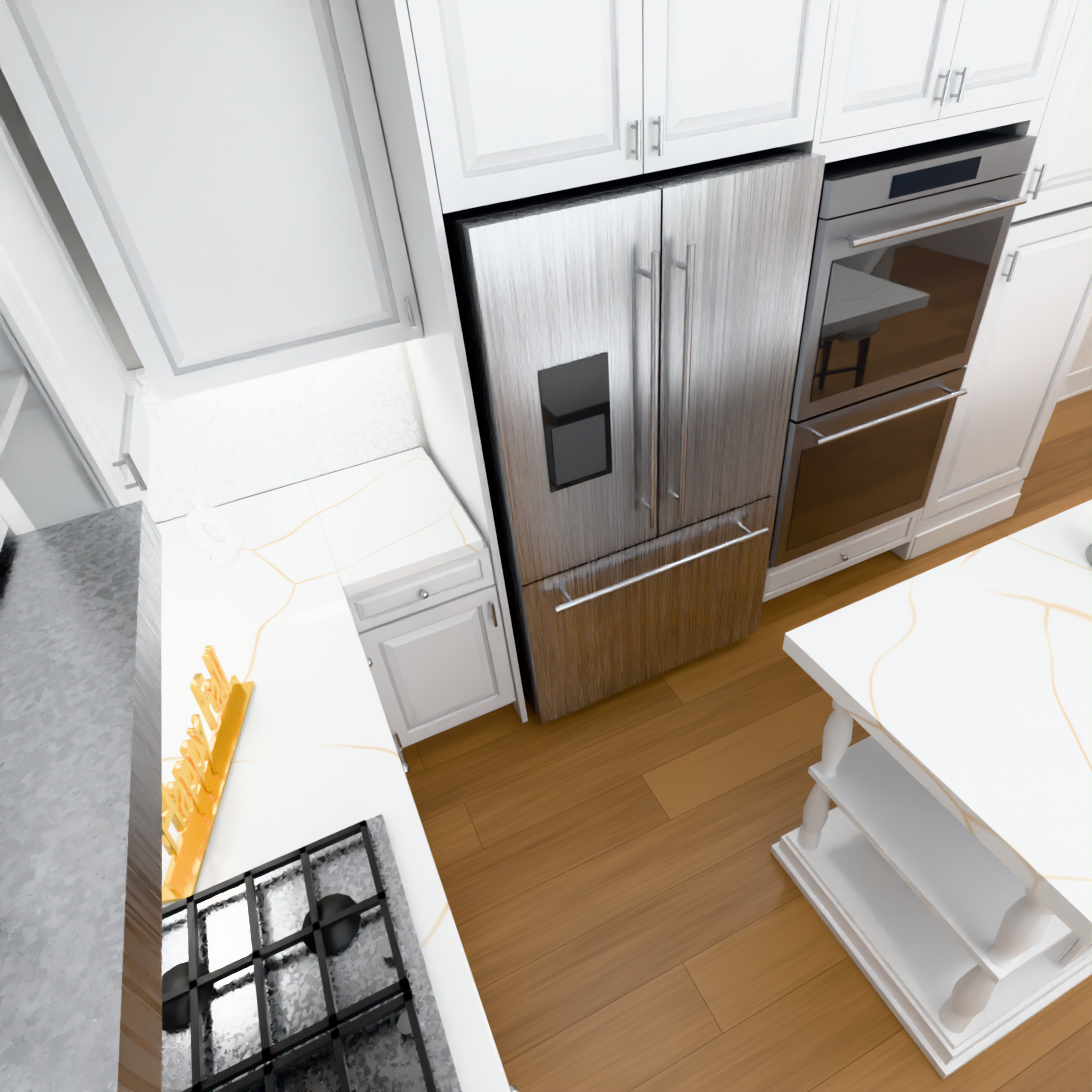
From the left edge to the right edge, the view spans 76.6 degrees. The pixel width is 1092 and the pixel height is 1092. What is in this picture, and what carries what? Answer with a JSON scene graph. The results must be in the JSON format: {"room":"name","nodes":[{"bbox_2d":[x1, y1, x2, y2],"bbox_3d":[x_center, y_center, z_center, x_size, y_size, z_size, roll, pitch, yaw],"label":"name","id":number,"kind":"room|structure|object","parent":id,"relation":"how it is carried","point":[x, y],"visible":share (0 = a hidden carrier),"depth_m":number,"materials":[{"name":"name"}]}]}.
{"room":"kitchen","nodes":[
{"label":"kitchen","id":0,"kind":"room"},
{"bbox_2d":[0,68,1091,523],"bbox_3d":[2.357,-0.444,1.276,6.940,3.000,4.465,-19,40,-16],"label":"wall","id":1,"kind":"structure","parent":0,"point":[234,442],"depth_m":2.28,"materials":[{"name":"white paint"}]},
{"bbox_2d":[0,483,31,551],"bbox_3d":[-0.594,0.018,0.169,0.320,0.714,1.000,-19,40,-16],"label":"upper cabinet","id":2,"kind":"object","parent":1,"relation":"attached to","point":[13,521],"depth_m":0.82,"materials":[{"name":"white paint"}]},
{"bbox_2d":[0,115,149,530],"bbox_3d":[-1.099,-0.539,1.194,0.320,1.030,0.643,-19,40,-16],"label":"upper cabinet","id":3,"kind":"object","parent":1,"relation":"attached to","point":[74,429],"depth_m":1.25,"materials":[{"name":"white paint"}]},
{"bbox_2d":[0,500,161,1091],"bbox_3d":[-0.480,0.437,0.536,0.460,0.395,0.990,-19,40,-16],"label":"range hood","id":4,"kind":"object","parent":1,"relation":"attached to","point":[80,804],"visible":1,"depth_m":0.51,"materials":[{"name":"silver metal"}]},
{"bbox_2d":[0,0,423,402],"bbox_3d":[-0.785,-0.968,1.692,0.724,1.030,0.364,-19,40,-16],"label":"upper cabinet","id":5,"kind":"object","parent":1,"relation":"attached to","point":[220,172],"visible":1,"depth_m":1.60,"materials":[{"name":"white paint"}]},
{"bbox_2d":[397,390,1091,1091],"bbox_3d":[2.496,0.767,2.233,6.940,0.100,4.465,-19,40,-16],"label":"floor","id":6,"kind":"structure","parent":0,"point":[631,908],"depth_m":2.13,"materials":[{"name":"brown wood"}]},
{"bbox_2d":[369,665,408,774],"bbox_3d":[-0.663,0.811,1.858,0.612,0.858,0.820,-19,40,-16],"label":"base cabinet","id":7,"kind":"object","parent":6,"relation":"on","point":[399,750],"depth_m":1.82,"materials":[{"name":"white paint"}]},
{"bbox_2d":[346,455,515,749],"bbox_3d":[-0.472,0.246,2.545,0.467,0.858,0.665,-19,40,-16],"label":"base cabinet","id":8,"kind":"object","parent":6,"relation":"on","point":[433,641],"visible":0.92,"depth_m":2.27,"materials":[{"name":"white paint"}]},
{"bbox_2d":[510,1085,517,1091],"bbox_3d":[-0.330,1.245,1.260,0.612,0.858,1.040,-19,40,-16],"label":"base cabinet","id":9,"kind":"object","parent":6,"relation":"on","point":[512,1086],"depth_m":1.11,"materials":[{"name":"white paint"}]},
{"bbox_2d":[355,0,830,722],"bbox_3d":[0.151,-0.613,2.254,1.050,2.448,0.684,-19,40,-16],"label":"tall cabinet","id":10,"kind":"object","parent":6,"relation":"on","point":[483,102],"visible":0.98,"depth_m":1.57,"materials":[{"name":"white paint"}]},
{"bbox_2d":[442,147,825,723],"bbox_3d":[0.222,-0.315,2.410,0.969,1.778,0.771,-19,40,-16],"label":"refrigerator","id":11,"kind":"object","parent":6,"relation":"on","point":[631,344],"visible":0.98,"depth_m":1.93,"materials":[{"name":"grey metal"}]},
{"bbox_2d":[763,0,1077,602],"bbox_3d":[1.026,-0.921,2.518,0.878,2.448,0.685,-19,40,-16],"label":"tall cabinet","id":12,"kind":"object","parent":6,"relation":"on","point":[898,73],"visible":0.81,"depth_m":1.88,"materials":[{"name":"white paint"}]},
{"bbox_2d":[769,131,1036,566],"bbox_3d":[1.071,-0.723,2.601,0.774,1.370,0.691,-19,40,-16],"label":"double wall oven","id":13,"kind":"object","parent":12,"relation":"in","point":[909,242],"visible":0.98,"depth_m":2.25,"materials":[{"name":"grey metal"}]},
{"bbox_2d":[770,700,1091,1079],"bbox_3d":[1.414,0.583,1.850,1.355,0.851,0.655,-19,40,-16],"label":"kitchen island","id":14,"kind":"object","parent":6,"relation":"on","point":[936,864],"depth_m":1.74,"materials":[{"name":"white wood"}]},
{"bbox_2d":[782,500,1091,951],"bbox_3d":[1.637,0.117,1.672,1.990,0.056,0.760,-19,40,-16],"label":"island countertop","id":15,"kind":"structure","parent":14,"relation":"on","point":[972,672],"depth_m":1.50,"materials":[{"name":"white stone"}]},
{"bbox_2d":[1086,543,1091,564],"bbox_3d":[1.450,-0.076,1.645,0.280,0.310,0.280,-19,40,-16],"label":"hurricane vase","id":16,"kind":"object","parent":15,"relation":"on","point":[1089,552],"visible":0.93,"depth_m":1.76,"materials":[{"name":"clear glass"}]},
{"bbox_2d":[909,0,1091,558],"bbox_3d":[1.721,-1.166,2.727,0.650,2.448,0.684,-19,40,-16],"label":"pantry cabinet","id":17,"kind":"object","parent":6,"relation":"on","point":[1036,318],"visible":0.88,"depth_m":2.62,"materials":[{"name":"white paint"}]},
{"bbox_3d":[1.751,1.764,0.300,2.286,0.858,0.813,-19,40,-16],"label":"base cabinet","id":18,"kind":"object","parent":6,"relation":"on","visible":0},
{"bbox_2d":[156,480,511,1091],"bbox_3d":[-0.270,0.984,0.844,0.658,0.048,4.111,-19,40,-16],"label":"countertop","id":19,"kind":"structure","parent":18,"relation":"on","point":[267,611],"depth_m":1.60,"materials":[{"name":"white stone"}]},
{"bbox_2d":[162,645,254,903],"bbox_3d":[-0.720,0.427,1.426,0.060,0.183,0.520,-8,38,-2],"label":"sign","id":20,"kind":"object","parent":19,"relation":"on","point":[192,794],"visible":1,"depth_m":1.42,"materials":[{"name":"gold metal"}]},
{"bbox_2d":[184,494,242,565],"bbox_3d":[-0.986,-0.052,2.041,0.152,0.222,0.122,-19,40,-16],"label":"ring vase","id":21,"kind":"object","parent":19,"relation":"on","point":[226,551],"visible":1,"depth_m":2.03,"materials":[{"name":"white ceramic"}]},
{"bbox_2d":[162,814,461,1091],"bbox_3d":[-0.347,0.869,0.924,0.500,0.045,1.000,-19,40,-16],"label":"cooktop","id":22,"kind":"object","parent":19,"relation":"in","point":[303,969],"visible":0.85,"depth_m":1.13,"materials":[{"name":"silver metal"}]},
{"bbox_2d":[308,447,483,590],"bbox_3d":[-0.503,-0.113,2.268,0.400,0.048,0.643,-19,40,-16],"label":"countertop","id":23,"kind":"structure","parent":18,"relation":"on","point":[395,517],"depth_m":2.19,"materials":[{"name":"white stone"}]}
]}

